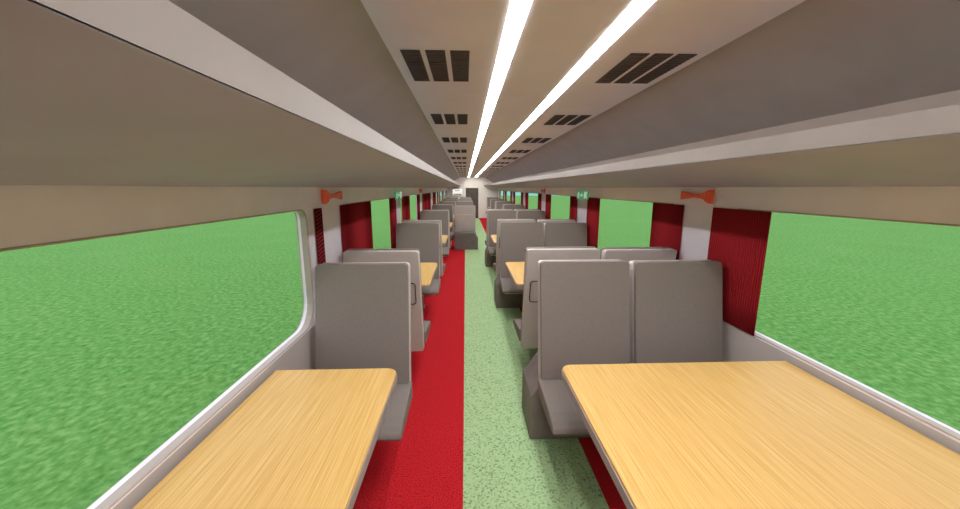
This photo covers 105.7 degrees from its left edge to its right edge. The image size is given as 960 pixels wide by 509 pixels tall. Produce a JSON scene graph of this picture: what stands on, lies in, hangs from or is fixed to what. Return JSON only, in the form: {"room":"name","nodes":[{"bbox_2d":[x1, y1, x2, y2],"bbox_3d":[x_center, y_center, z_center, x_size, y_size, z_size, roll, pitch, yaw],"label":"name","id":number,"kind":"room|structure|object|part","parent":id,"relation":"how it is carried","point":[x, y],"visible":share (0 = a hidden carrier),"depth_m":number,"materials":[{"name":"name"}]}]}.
{"room":"train carriage","nodes":[
{"label":"train carriage","id":0,"kind":"room"},
{"bbox_2d":[0,185,447,508],"bbox_3d":[-1.295,-0.750,8.434,0.100,1.656,22.350,0,10,-2],"label":"wall","id":1,"kind":"structure","parent":0,"point":[29,214],"depth_m":1.20,"materials":[{"name":"beige plastic"}]},
{"bbox_2d":[0,209,313,508],"bbox_3d":[-1.034,0.261,1.248,0.067,0.765,2.058,0,10,-2],"label":"window","id":2,"kind":"structure","parent":1,"relation":"in","point":[154,462],"depth_m":1.37,"materials":[{"name":"white plastic"}]},
{"bbox_2d":[0,0,460,187],"bbox_3d":[-0.925,-1.603,8.292,0.689,0.157,22.350,0,10,-2],"label":"luggage rack","id":3,"kind":"object","parent":1,"relation":"attached to","point":[93,92],"visible":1,"depth_m":0.46,"materials":[{"name":"grey plastic"}]},
{"bbox_2d":[169,0,458,180],"bbox_3d":[-0.989,-1.856,8.243,0.692,0.584,22.550,0,10,-2],"label":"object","id":4,"kind":"structure","parent":1,"relation":"attached to","point":[334,49],"depth_m":1.26,"materials":[{"name":"grey plastic"}]},
{"bbox_2d":[314,208,325,264],"bbox_3d":[-1.040,0.056,2.395,0.009,0.717,0.120,0,10,-2],"label":"curtain","id":5,"kind":"object","parent":1,"relation":"hanging from","point":[318,211],"visible":0.62,"depth_m":2.35,"materials":[{"name":"red fabric"}]},
{"bbox_2d":[321,190,342,203],"bbox_3d":[-1.035,-0.410,2.563,0.030,0.093,0.352,0,10,-2],"label":"hammer","id":6,"kind":"object","parent":1,"relation":"attached to","point":[326,196],"visible":1,"depth_m":2.43,"materials":[{"name":"red plastic"}]},
{"bbox_3d":[-1.040,-0.419,2.591,0.022,0.061,0.295,0,10,-2],"label":"handle","id":7,"kind":"part","parent":6,"relation":"part of","materials":[{"name":"red plastic"}]},
{"bbox_2d":[340,201,372,251],"bbox_3d":[-1.074,-0.099,3.245,0.008,0.717,0.900,0,10,-2],"label":"curtain","id":8,"kind":"object","parent":1,"relation":"hanging from","point":[356,218],"visible":0.56,"depth_m":3.15,"materials":[{"name":"red fabric"}]},
{"bbox_2d":[342,197,392,204],"bbox_3d":[-1.138,-0.218,3.870,0.067,0.765,2.183,0,10,-2],"label":"window","id":9,"kind":"structure","parent":1,"relation":"in","point":[392,197],"depth_m":3.41,"materials":[{"name":"white plastic"}]},
{"bbox_2d":[389,198,396,248],"bbox_3d":[-1.135,-0.380,4.779,0.009,0.717,0.430,0,10,-2],"label":"curtain","id":10,"kind":"object","parent":1,"relation":"hanging from","point":[392,202],"visible":0.69,"depth_m":4.74,"materials":[{"name":"red fabric"}]},
{"bbox_2d":[395,191,401,199],"bbox_3d":[-1.144,-0.835,5.117,0.014,0.116,0.500,0,10,-2],"label":"exit sign","id":11,"kind":"object","parent":1,"relation":"attached to","point":[398,194],"visible":1,"depth_m":5.07,"materials":[{"name":"green plastic"}]},
{"bbox_2d":[401,196,409,221],"bbox_3d":[-1.176,-0.570,5.818,0.008,0.717,0.775,0,10,-2],"label":"curtain","id":12,"kind":"object","parent":1,"relation":"hanging from","point":[405,201],"visible":0.57,"depth_m":5.72,"materials":[{"name":"red fabric"}]},
{"bbox_2d":[417,194,419,219],"bbox_3d":[-1.237,-0.848,7.339,0.009,0.717,0.430,0,10,-2],"label":"curtain","id":13,"kind":"object","parent":1,"relation":"hanging from","point":[418,195],"visible":0.57,"depth_m":7.28,"materials":[{"name":"red fabric"}]},
{"bbox_2d":[422,193,430,210],"bbox_3d":[-1.300,-1.137,8.919,0.008,0.717,1.875,0,10,-2],"label":"curtain","id":14,"kind":"object","parent":1,"relation":"hanging from","point":[426,198],"visible":0.52,"depth_m":8.78,"materials":[{"name":"red fabric"}]},
{"bbox_2d":[433,192,435,204],"bbox_3d":[-1.387,-1.534,11.087,0.009,0.717,1.075,0,10,-2],"label":"curtain","id":15,"kind":"object","parent":1,"relation":"hanging from","point":[434,193],"visible":0.47,"depth_m":11.05,"materials":[{"name":"red fabric"}]},
{"bbox_2d":[448,177,496,217],"bbox_3d":[-0.416,-3.070,19.464,2.800,2.234,0.100,0,10,-2],"label":"wall","id":16,"kind":"structure","parent":0,"point":[484,192],"depth_m":19.35,"materials":[{"name":"white paint"}]},
{"bbox_2d":[452,189,461,195],"bbox_3d":[-1.201,-3.305,19.287,0.540,0.360,0.110,0,10,-2],"label":"display","id":17,"kind":"object","parent":16,"relation":"attached to","point":[455,192],"visible":1,"depth_m":19.24,"materials":[{"name":"white plastic"}]},
{"bbox_2d":[466,188,477,217],"bbox_3d":[-0.425,-2.753,19.496,0.670,1.600,0.091,0,10,-2],"label":"door","id":18,"kind":"structure","parent":16,"relation":"in","point":[470,192],"depth_m":19.43,"materials":[{"name":"metal"}]},
{"bbox_2d":[353,218,626,508],"bbox_3d":[0.024,0.106,8.643,2.800,0.120,22.550,0,10,-2],"label":"floor","id":19,"kind":"structure","parent":0,"point":[423,469],"depth_m":2.37,"materials":[{"name":"red carpet"}]},
{"bbox_2d":[132,368,396,508],"bbox_3d":[-0.685,1.013,1.353,0.602,0.720,1.040,0,10,-2],"label":"table","id":20,"kind":"object","parent":19,"relation":"on","point":[303,439],"visible":1,"depth_m":1.26,"materials":[{"name":"brown wood"}]},
{"bbox_2d":[315,262,412,441],"bbox_3d":[-0.712,0.661,2.104,0.594,1.142,0.626,0,10,-2],"label":"chair","id":21,"kind":"object","parent":19,"relation":"on","point":[363,309],"visible":0.53,"depth_m":2.21,"materials":[{"name":"fabric"}]},
{"bbox_2d":[315,263,408,383],"bbox_3d":[-0.719,0.440,2.232,0.556,0.752,0.177,0,10,-2],"label":"cushion","id":22,"kind":"object","parent":21,"relation":"on","point":[362,309],"depth_m":2.21,"materials":[{"name":"fabric"}]},
{"bbox_2d":[377,381,412,440],"bbox_3d":[-0.708,0.876,2.042,0.594,0.106,0.426,0,10,-2],"label":"seat cushion","id":23,"kind":"object","parent":21,"relation":"on","point":[392,429],"depth_m":1.98,"materials":[{"name":"fabric"}]},
{"bbox_2d":[342,248,430,350],"bbox_3d":[-0.752,0.478,3.102,0.594,1.142,0.626,0,10,-2],"label":"chair","id":24,"kind":"object","parent":19,"relation":"on","point":[420,329],"visible":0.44,"depth_m":2.77,"materials":[{"name":"fabric"}]},
{"bbox_2d":[346,248,423,325],"bbox_3d":[-0.745,0.317,2.904,0.556,0.752,0.177,0,10,-2],"label":"cushion","id":25,"kind":"object","parent":24,"relation":"on","point":[416,299],"depth_m":2.83,"materials":[{"name":"fabric"}]},
{"bbox_3d":[-0.539,0.302,2.807,0.093,0.183,0.052,0,10,-2],"label":"grab handle","id":26,"kind":"part","parent":24,"relation":"part of","materials":[{"name":"grey plastic"}]},
{"bbox_2d":[424,321,430,342],"bbox_3d":[-0.756,0.657,3.237,0.594,0.106,0.426,0,10,-2],"label":"seat cushion","id":27,"kind":"object","parent":24,"relation":"on","point":[427,324],"depth_m":3.15,"materials":[{"name":"fabric"}]},
{"bbox_2d":[396,223,440,308],"bbox_3d":[-0.814,0.193,4.665,0.594,1.142,0.626,0,10,-2],"label":"chair","id":28,"kind":"object","parent":19,"relation":"on","point":[424,237],"visible":0.61,"depth_m":4.77,"materials":[{"name":"fabric"}]},
{"bbox_2d":[396,223,438,278],"bbox_3d":[-0.821,-0.029,4.793,0.556,0.752,0.177,0,10,-2],"label":"cushion","id":29,"kind":"object","parent":28,"relation":"on","point":[424,237],"depth_m":4.77,"materials":[{"name":"fabric"}]},
{"bbox_2d":[422,278,440,294],"bbox_3d":[-0.810,0.407,4.602,0.594,0.106,0.426,0,10,-2],"label":"seat cushion","id":30,"kind":"object","parent":28,"relation":"on","point":[435,287],"depth_m":4.47,"materials":[{"name":"fabric"}]},
{"bbox_2d":[402,220,445,295],"bbox_3d":[-0.854,0.010,5.663,0.594,1.142,0.626,0,10,-2],"label":"chair","id":31,"kind":"object","parent":19,"relation":"on","point":[442,266],"visible":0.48,"depth_m":5.34,"materials":[{"name":"fabric"}]},
{"bbox_2d":[420,263,437,289],"bbox_3d":[-0.787,0.544,3.914,0.602,0.720,1.040,0,10,-2],"label":"table","id":32,"kind":"object","parent":19,"relation":"on","point":[428,270],"visible":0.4,"depth_m":3.80,"materials":[{"name":"brown wood"}]},
{"bbox_2d":[420,211,448,255],"bbox_3d":[-0.916,-0.276,7.225,0.594,1.142,0.626,0,10,-2],"label":"chair","id":33,"kind":"object","parent":19,"relation":"on","point":[424,215],"visible":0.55,"depth_m":7.33,"materials":[{"name":"fabric"}]},
{"bbox_2d":[442,247,448,254],"bbox_3d":[-0.912,-0.061,7.163,0.594,0.106,0.426,0,10,-2],"label":"seat cushion","id":34,"kind":"object","parent":33,"relation":"on","point":[445,250],"depth_m":7.11,"materials":[{"name":"fabric"}]},
{"bbox_2d":[423,209,451,247],"bbox_3d":[-0.956,-0.458,8.223,0.594,1.142,0.626,0,10,-2],"label":"chair","id":35,"kind":"object","parent":19,"relation":"on","point":[450,242],"visible":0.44,"depth_m":7.88,"materials":[{"name":"fabric"}]},
{"bbox_2d":[432,205,452,237],"bbox_3d":[-1.018,-0.744,9.786,0.594,1.142,0.626,0,10,-2],"label":"chair","id":36,"kind":"object","parent":19,"relation":"on","point":[450,207],"visible":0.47,"depth_m":9.90,"materials":[{"name":"fabric"}]},
{"bbox_2d":[434,204,453,233],"bbox_3d":[-1.058,-0.927,10.784,0.594,1.142,0.626,0,10,-2],"label":"chair","id":37,"kind":"object","parent":19,"relation":"on","point":[434,204],"visible":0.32,"depth_m":10.40,"materials":[{"name":"fabric"}]},
{"bbox_2d":[442,235,447,245],"bbox_3d":[-0.889,0.076,6.474,0.602,0.720,1.040,0,10,-2],"label":"table","id":38,"kind":"object","parent":19,"relation":"on","point":[444,237],"visible":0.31,"depth_m":6.33,"materials":[{"name":"brown wood"}]},
{"bbox_2d":[439,202,454,214],"bbox_3d":[-1.121,-1.213,12.346,0.594,1.142,0.626,0,10,-2],"label":"chair","id":39,"kind":"object","parent":19,"relation":"on","point":[453,203],"visible":0.23,"depth_m":12.46,"materials":[{"name":"fabric"}]},
{"bbox_2d":[443,199,456,204],"bbox_3d":[-1.223,-1.681,14.907,0.594,1.142,0.626,0,10,-2],"label":"chair","id":40,"kind":"object","parent":19,"relation":"on","point":[444,199],"visible":0.23,"depth_m":15.01,"materials":[{"name":"fabric"}]},
{"bbox_2d":[487,198,498,208],"bbox_3d":[0.649,-2.163,17.543,0.594,1.142,0.626,0,10,-2],"label":"chair","id":41,"kind":"object","parent":19,"relation":"on","point":[488,199],"visible":0.27,"depth_m":17.64,"materials":[{"name":"fabric"}]},
{"bbox_2d":[490,235,496,244],"bbox_3d":[0.810,0.064,6.540,1.187,0.720,1.040,0,10,-2],"label":"table","id":42,"kind":"object","parent":19,"relation":"on","point":[493,237],"visible":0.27,"depth_m":6.44,"materials":[{"name":"brown wood"}]},
{"bbox_2d":[491,199,504,208],"bbox_3d":[0.751,-1.695,14.983,0.594,1.142,0.626,0,10,-2],"label":"chair","id":43,"kind":"object","parent":19,"relation":"on","point":[492,200],"visible":0.23,"depth_m":15.08,"materials":[{"name":"fabric"}]},
{"bbox_2d":[496,201,512,208],"bbox_3d":[0.853,-1.226,12.422,0.594,1.142,0.626,0,10,-2],"label":"chair","id":44,"kind":"object","parent":19,"relation":"on","point":[498,203],"visible":0.22,"depth_m":12.52,"materials":[{"name":"fabric"}]},
{"bbox_2d":[504,205,524,209],"bbox_3d":[0.955,-0.758,9.862,0.594,1.142,0.626,0,10,-2],"label":"chair","id":45,"kind":"object","parent":19,"relation":"on","point":[512,207],"visible":0.23,"depth_m":9.96,"materials":[{"name":"fabric"}]},
{"bbox_2d":[505,262,524,288],"bbox_3d":[0.912,0.533,3.979,1.187,0.720,1.040,0,10,-2],"label":"table","id":46,"kind":"object","parent":19,"relation":"on","point":[515,270],"visible":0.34,"depth_m":3.85,"materials":[{"name":"brown wood"}]},
{"bbox_2d":[514,209,539,218],"bbox_3d":[1.017,-0.472,8.300,0.594,1.142,0.626,0,10,-2],"label":"chair","id":47,"kind":"object","parent":19,"relation":"on","point":[516,210],"visible":0.17,"depth_m":7.92,"materials":[{"name":"fabric"}]},
{"bbox_2d":[517,211,544,221],"bbox_3d":[1.057,-0.290,7.301,0.594,1.142,0.626,0,10,-2],"label":"chair","id":48,"kind":"object","parent":19,"relation":"on","point":[535,215],"visible":0.25,"depth_m":7.41,"materials":[{"name":"fabric"}]},
{"bbox_2d":[463,218,608,508],"bbox_3d":[0.014,0.048,8.611,0.740,0.006,22.270,0,10,-2],"label":"carpet runner","id":49,"kind":"object","parent":19,"relation":"on","point":[504,468],"visible":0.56,"depth_m":2.39,"materials":[{"name":"green carpet"}]},
{"bbox_2d":[457,201,472,204],"bbox_3d":[-0.487,-1.235,12.433,0.637,1.142,0.756,0,10,-2],"label":"chair","id":50,"kind":"object","parent":49,"relation":"on","point":[458,202],"visible":0.19,"depth_m":12.47,"materials":[{"name":"fabric"}]},
{"bbox_2d":[454,205,477,249],"bbox_3d":[-0.385,-0.758,9.824,0.637,1.142,0.756,0,10,-2],"label":"chair","id":51,"kind":"object","parent":49,"relation":"on","point":[465,237],"visible":1,"depth_m":9.54,"materials":[{"name":"fabric"}]},
{"bbox_2d":[455,215,473,230],"bbox_3d":[-0.400,-0.836,9.632,0.500,0.445,0.097,0,10,-2],"label":"tray","id":52,"kind":"object","parent":51,"relation":"on","point":[462,222],"depth_m":9.62,"materials":[{"name":"grey plastic"}]},
{"bbox_2d":[485,209,511,246],"bbox_3d":[0.420,-0.474,8.275,0.594,1.142,0.626,0,10,-2],"label":"chair","id":53,"kind":"object","parent":49,"relation":"on","point":[486,240],"visible":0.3,"depth_m":7.96,"materials":[{"name":"fabric"}]},
{"bbox_2d":[485,210,515,266],"bbox_3d":[0.436,-0.303,7.340,0.637,1.142,0.756,0,10,-2],"label":"chair","id":54,"kind":"object","parent":49,"relation":"on","point":[493,215],"visible":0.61,"depth_m":7.38,"materials":[{"name":"fabric"}]},
{"bbox_2d":[488,246,495,254],"bbox_3d":[0.464,-0.077,7.215,0.594,0.106,0.426,0,10,-2],"label":"seat cushion","id":55,"kind":"object","parent":54,"relation":"on","point":[491,249],"depth_m":7.17,"materials":[{"name":"fabric"}]},
{"bbox_2d":[488,210,515,246],"bbox_3d":[0.453,-0.514,7.405,0.556,0.752,0.177,0,10,-2],"label":"cushion","id":56,"kind":"object","parent":54,"relation":"on","point":[493,215],"depth_m":7.38,"materials":[{"name":"fabric"}]},
{"bbox_2d":[493,219,535,274],"bbox_3d":[0.522,-0.006,5.715,0.594,1.142,0.626,0,10,-2],"label":"chair","id":57,"kind":"object","parent":49,"relation":"on","point":[496,265],"visible":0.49,"depth_m":5.38,"materials":[{"name":"fabric"}]},
{"bbox_2d":[494,222,542,307],"bbox_3d":[0.538,0.165,4.780,0.637,1.142,0.756,0,10,-2],"label":"chair","id":58,"kind":"object","parent":49,"relation":"on","point":[515,237],"visible":0.66,"depth_m":4.82,"materials":[{"name":"fabric"}]},
{"bbox_2d":[500,277,522,292],"bbox_3d":[0.566,0.391,4.654,0.594,0.106,0.426,0,10,-2],"label":"seat cushion","id":59,"kind":"object","parent":58,"relation":"on","point":[507,285],"depth_m":4.53,"materials":[{"name":"fabric"}]},
{"bbox_2d":[501,222,542,277],"bbox_3d":[0.555,-0.045,4.845,0.556,0.752,0.177,0,10,-2],"label":"cushion","id":60,"kind":"object","parent":58,"relation":"on","point":[516,237],"depth_m":4.82,"materials":[{"name":"fabric"}]},
{"bbox_2d":[513,246,599,348],"bbox_3d":[0.624,0.462,3.154,0.594,1.142,0.626,0,10,-2],"label":"chair","id":61,"kind":"object","parent":49,"relation":"on","point":[526,328],"visible":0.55,"depth_m":2.83,"materials":[{"name":"fabric"}]},
{"bbox_2d":[513,319,521,340],"bbox_3d":[0.620,0.641,3.289,0.594,0.106,0.426,0,10,-2],"label":"seat cushion","id":62,"kind":"object","parent":61,"relation":"on","point":[517,322],"depth_m":3.18,"materials":[{"name":"fabric"}]},
{"bbox_3d":[0.432,0.289,2.843,0.093,0.183,0.052,0,10,-2],"label":"grab handle","id":63,"kind":"part","parent":61,"relation":"part of","materials":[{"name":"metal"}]},
{"bbox_2d":[521,246,595,328],"bbox_3d":[0.631,0.300,2.956,0.556,0.752,0.177,0,10,-2],"label":"cushion","id":64,"kind":"object","parent":61,"relation":"on","point":[530,298],"depth_m":2.88,"materials":[{"name":"fabric"}]},
{"bbox_2d":[522,259,629,438],"bbox_3d":[0.640,0.633,2.219,0.637,1.142,0.756,0,10,-2],"label":"chair","id":65,"kind":"object","parent":49,"relation":"on","point":[584,305],"visible":0.62,"depth_m":2.26,"materials":[{"name":"fabric"}]},
{"bbox_2d":[538,378,589,434],"bbox_3d":[0.668,0.860,2.094,0.594,0.106,0.426,0,10,-2],"label":"seat cushion","id":66,"kind":"object","parent":65,"relation":"on","point":[563,417],"depth_m":2.01,"materials":[{"name":"fabric"}]},
{"bbox_2d":[540,260,629,379],"bbox_3d":[0.657,0.423,2.284,0.556,0.752,0.177,0,10,-2],"label":"cushion","id":67,"kind":"object","parent":65,"relation":"on","point":[585,304],"depth_m":2.26,"materials":[{"name":"fabric"}]},
{"bbox_2d":[537,219,575,246],"bbox_3d":[1.119,-0.004,5.739,0.594,1.142,0.626,0,10,-2],"label":"chair","id":68,"kind":"object","parent":19,"relation":"on","point":[542,221],"visible":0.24,"depth_m":5.34,"materials":[{"name":"fabric"}]},
{"bbox_2d":[537,219,573,220],"bbox_3d":[1.126,-0.166,5.541,0.556,0.752,0.177,0,10,-2],"label":"cushion","id":69,"kind":"object","parent":68,"relation":"on","point":[538,219],"depth_m":5.39,"materials":[{"name":"fabric"}]},
{"bbox_2d":[544,223,586,246],"bbox_3d":[1.159,0.179,4.741,0.594,1.142,0.626,0,10,-2],"label":"chair","id":70,"kind":"object","parent":19,"relation":"on","point":[555,234],"visible":0.23,"depth_m":4.85,"materials":[{"name":"fabric"}]},
{"bbox_2d":[600,247,676,262],"bbox_3d":[1.222,0.465,3.179,0.594,1.142,0.626,0,10,-2],"label":"chair","id":71,"kind":"object","parent":19,"relation":"on","point":[627,254],"visible":0.26,"depth_m":2.79,"materials":[{"name":"fabric"}]},
{"bbox_2d":[629,260,722,363],"bbox_3d":[1.261,0.647,2.180,0.594,1.142,0.626,0,10,-2],"label":"chair","id":72,"kind":"object","parent":19,"relation":"on","point":[676,306],"visible":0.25,"depth_m":2.29,"materials":[{"name":"fabric"}]},
{"bbox_2d":[561,361,959,508],"bbox_3d":[1.015,1.001,1.419,1.187,0.720,1.040,0,10,-2],"label":"table","id":73,"kind":"object","parent":19,"relation":"on","point":[742,434],"visible":1,"depth_m":1.28,"materials":[{"name":"brown wood"}]},
{"bbox_2d":[361,0,805,176],"bbox_3d":[0.024,-2.111,8.237,1.340,0.080,22.550,0,10,-2],"label":"ceiling","id":74,"kind":"structure","parent":0,"point":[555,35],"depth_m":1.44,"materials":[{"name":"white plastic"}]},
{"bbox_2d":[400,50,469,81],"bbox_3d":[-0.193,-0.869,1.695,0.283,0.006,0.430,0,10,-2],"label":"ceiling vent","id":75,"kind":"object","parent":74,"relation":"in","point":[437,62],"visible":1,"depth_m":1.65,"materials":[{"name":"black metal"}]},
{"bbox_2d":[430,114,467,123],"bbox_3d":[-0.244,-1.103,2.975,0.283,0.006,0.430,0,10,-2],"label":"ceiling vent","id":76,"kind":"object","parent":74,"relation":"in","point":[437,118],"visible":1,"depth_m":2.92,"materials":[{"name":"black metal"}]},
{"bbox_2d":[441,137,466,142],"bbox_3d":[-0.295,-1.338,4.256,0.283,0.006,0.430,0,10,-2],"label":"ceiling vent","id":77,"kind":"object","parent":74,"relation":"in","point":[445,139],"visible":1,"depth_m":4.26,"materials":[{"name":"black metal"}]},
{"bbox_2d":[448,150,466,152],"bbox_3d":[-0.346,-1.572,5.536,0.283,0.006,0.430,0,10,-2],"label":"ceiling vent","id":78,"kind":"object","parent":74,"relation":"in","point":[449,151],"visible":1,"depth_m":5.55,"materials":[{"name":"black metal"}]},
{"bbox_2d":[468,0,531,176],"bbox_3d":[-0.156,-2.048,8.124,0.062,0.002,22.020,0,10,-2],"label":"light strip","id":79,"kind":"object","parent":74,"relation":"attached to","point":[518,9],"visible":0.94,"depth_m":1.53,"materials":[{"name":"white plastic"}]},
{"bbox_2d":[509,150,530,152],"bbox_3d":[0.609,-1.579,5.573,0.283,0.006,0.430,0,10,-2],"label":"ceiling vent","id":80,"kind":"object","parent":74,"relation":"in","point":[512,151],"visible":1,"depth_m":5.55,"materials":[{"name":"black metal"}]},
{"bbox_2d":[521,138,551,142],"bbox_3d":[0.660,-1.344,4.293,0.283,0.006,0.430,0,10,-2],"label":"ceiling vent","id":81,"kind":"object","parent":74,"relation":"in","point":[526,140],"visible":1,"depth_m":4.27,"materials":[{"name":"black metal"}]},
{"bbox_2d":[476,0,655,176],"bbox_3d":[0.213,-2.051,8.139,0.062,0.002,22.020,0,10,-2],"label":"light strip","id":82,"kind":"object","parent":74,"relation":"attached to","point":[637,7],"visible":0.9,"depth_m":1.53,"materials":[{"name":"white plastic"}]},
{"bbox_2d":[543,115,591,124],"bbox_3d":[0.712,-1.110,3.012,0.283,0.006,0.430,0,10,-2],"label":"ceiling vent","id":83,"kind":"object","parent":74,"relation":"in","point":[555,118],"visible":1,"depth_m":2.97,"materials":[{"name":"black metal"}]},
{"bbox_2d":[595,53,696,83],"bbox_3d":[0.763,-0.876,1.732,0.283,0.006,0.430,0,10,-2],"label":"ceiling vent","id":84,"kind":"object","parent":74,"relation":"in","point":[632,59],"visible":1,"depth_m":1.68,"materials":[{"name":"black metal"}]},
{"bbox_2d":[497,186,959,454],"bbox_3d":[1.343,-0.768,8.535,0.100,1.656,22.350,0,10,-2],"label":"wall","id":85,"kind":"structure","parent":0,"point":[932,204],"depth_m":1.84,"materials":[{"name":"beige plastic"}]},
{"bbox_2d":[525,193,528,208],"bbox_3d":[1.271,-1.317,9.902,0.008,0.717,0.470,0,10,-2],"label":"curtain","id":86,"kind":"object","parent":85,"relation":"hanging from","point":[526,194],"visible":0.58,"depth_m":9.90,"materials":[{"name":"fabric"}]},
{"bbox_2d":[538,194,541,210],"bbox_3d":[1.339,-1.006,8.204,0.009,0.717,0.375,0,10,-2],"label":"curtain","id":87,"kind":"object","parent":85,"relation":"hanging from","point":[539,195],"visible":0.55,"depth_m":8.16,"materials":[{"name":"red fabric"}]},
{"bbox_2d":[545,194,550,218],"bbox_3d":[1.373,-0.849,7.342,0.008,0.717,0.470,0,10,-2],"label":"curtain","id":88,"kind":"object","parent":85,"relation":"hanging from","point":[548,197],"visible":0.64,"depth_m":7.29,"materials":[{"name":"red fabric"}]},
{"bbox_2d":[569,196,577,221],"bbox_3d":[1.441,-0.538,5.644,0.009,0.717,0.375,0,10,-2],"label":"curtain","id":89,"kind":"object","parent":85,"relation":"hanging from","point":[573,200],"visible":0.41,"depth_m":5.59,"materials":[{"name":"red fabric"}]},
{"bbox_2d":[577,191,588,199],"bbox_3d":[1.450,-0.840,5.149,0.014,0.116,0.500,0,10,-2],"label":"exit sign","id":90,"kind":"object","parent":85,"relation":"attached to","point":[584,195],"visible":1,"depth_m":5.09,"materials":[{"name":"green plastic"}]},
{"bbox_2d":[586,198,599,247],"bbox_3d":[1.475,-0.380,4.781,0.008,0.717,0.470,0,10,-2],"label":"curtain","id":91,"kind":"object","parent":85,"relation":"hanging from","point":[593,204],"visible":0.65,"depth_m":4.73,"materials":[{"name":"red fabric"}]},
{"bbox_2d":[589,197,672,203],"bbox_3d":[1.547,-0.237,3.973,0.067,0.765,2.183,0,10,-2],"label":"window","id":92,"kind":"structure","parent":85,"relation":"in","point":[589,197],"depth_m":3.51,"materials":[{"name":"white plastic"}]},
{"bbox_2d":[649,203,683,259],"bbox_3d":[1.544,-0.065,3.057,0.009,0.717,0.464,0,10,-2],"label":"curtain","id":93,"kind":"object","parent":85,"relation":"hanging from","point":[667,219],"visible":0.56,"depth_m":3.00,"materials":[{"name":"red fabric"}]},
{"bbox_2d":[680,190,713,203],"bbox_3d":[1.544,-0.418,2.604,0.030,0.093,0.352,0,10,-2],"label":"hammer","id":94,"kind":"object","parent":85,"relation":"attached to","point":[707,196],"visible":1,"depth_m":2.51,"materials":[{"name":"red plastic"}]},
{"bbox_3d":[1.547,-0.426,2.631,0.022,0.061,0.295,0,10,-2],"label":"handle","id":95,"kind":"part","parent":94,"relation":"part of","materials":[{"name":"red plastic"}]},
{"bbox_2d":[484,104,959,187],"bbox_3d":[0.974,-1.616,8.366,0.689,0.157,22.350,0,10,-2],"label":"luggage rack","id":96,"kind":"object","parent":85,"relation":"attached to","point":[917,148],"visible":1,"depth_m":1.21,"materials":[{"name":"beige plastic"}]},
{"bbox_2d":[487,132,959,187],"bbox_3d":[0.975,-1.599,8.369,0.688,0.122,22.350,0,10,-2],"label":"shelf","id":97,"kind":"object","parent":96,"relation":"attached to","point":[840,159],"depth_m":1.29,"materials":[{"name":"beige plastic"}]},
{"bbox_2d":[485,0,959,182],"bbox_3d":[1.038,-1.870,8.322,0.692,0.584,22.550,0,10,-2],"label":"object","id":98,"kind":"structure","parent":85,"relation":"attached to","point":[814,64],"depth_m":1.38,"materials":[{"name":"grey plastic"}]},
{"bbox_2d":[707,207,771,335],"bbox_3d":[1.575,0.079,2.272,0.009,0.717,0.474,0,10,-2],"label":"curtain","id":99,"kind":"object","parent":85,"relation":"hanging from","point":[738,239],"visible":0.85,"depth_m":2.20,"materials":[{"name":"red fabric"}]},
{"bbox_2d":[740,208,959,439],"bbox_3d":[1.651,0.242,1.351,0.067,0.765,2.058,0,10,-2],"label":"window","id":100,"kind":"structure","parent":85,"relation":"in","point":[952,433],"depth_m":1.52,"materials":[{"name":"white plastic"}]},
{"label":"outside","id":101,"kind":"structure","parent":0,"visible":0},
{"bbox_2d":[0,196,959,508],"bbox_3d":[0.000,2.312,0.423,230.000,0.001,230.000,0,10,-2],"label":"ground","id":102,"kind":"structure","parent":101,"point":[110,346],"depth_m":6.76,"materials":[{"name":"green plant"}]}
]}

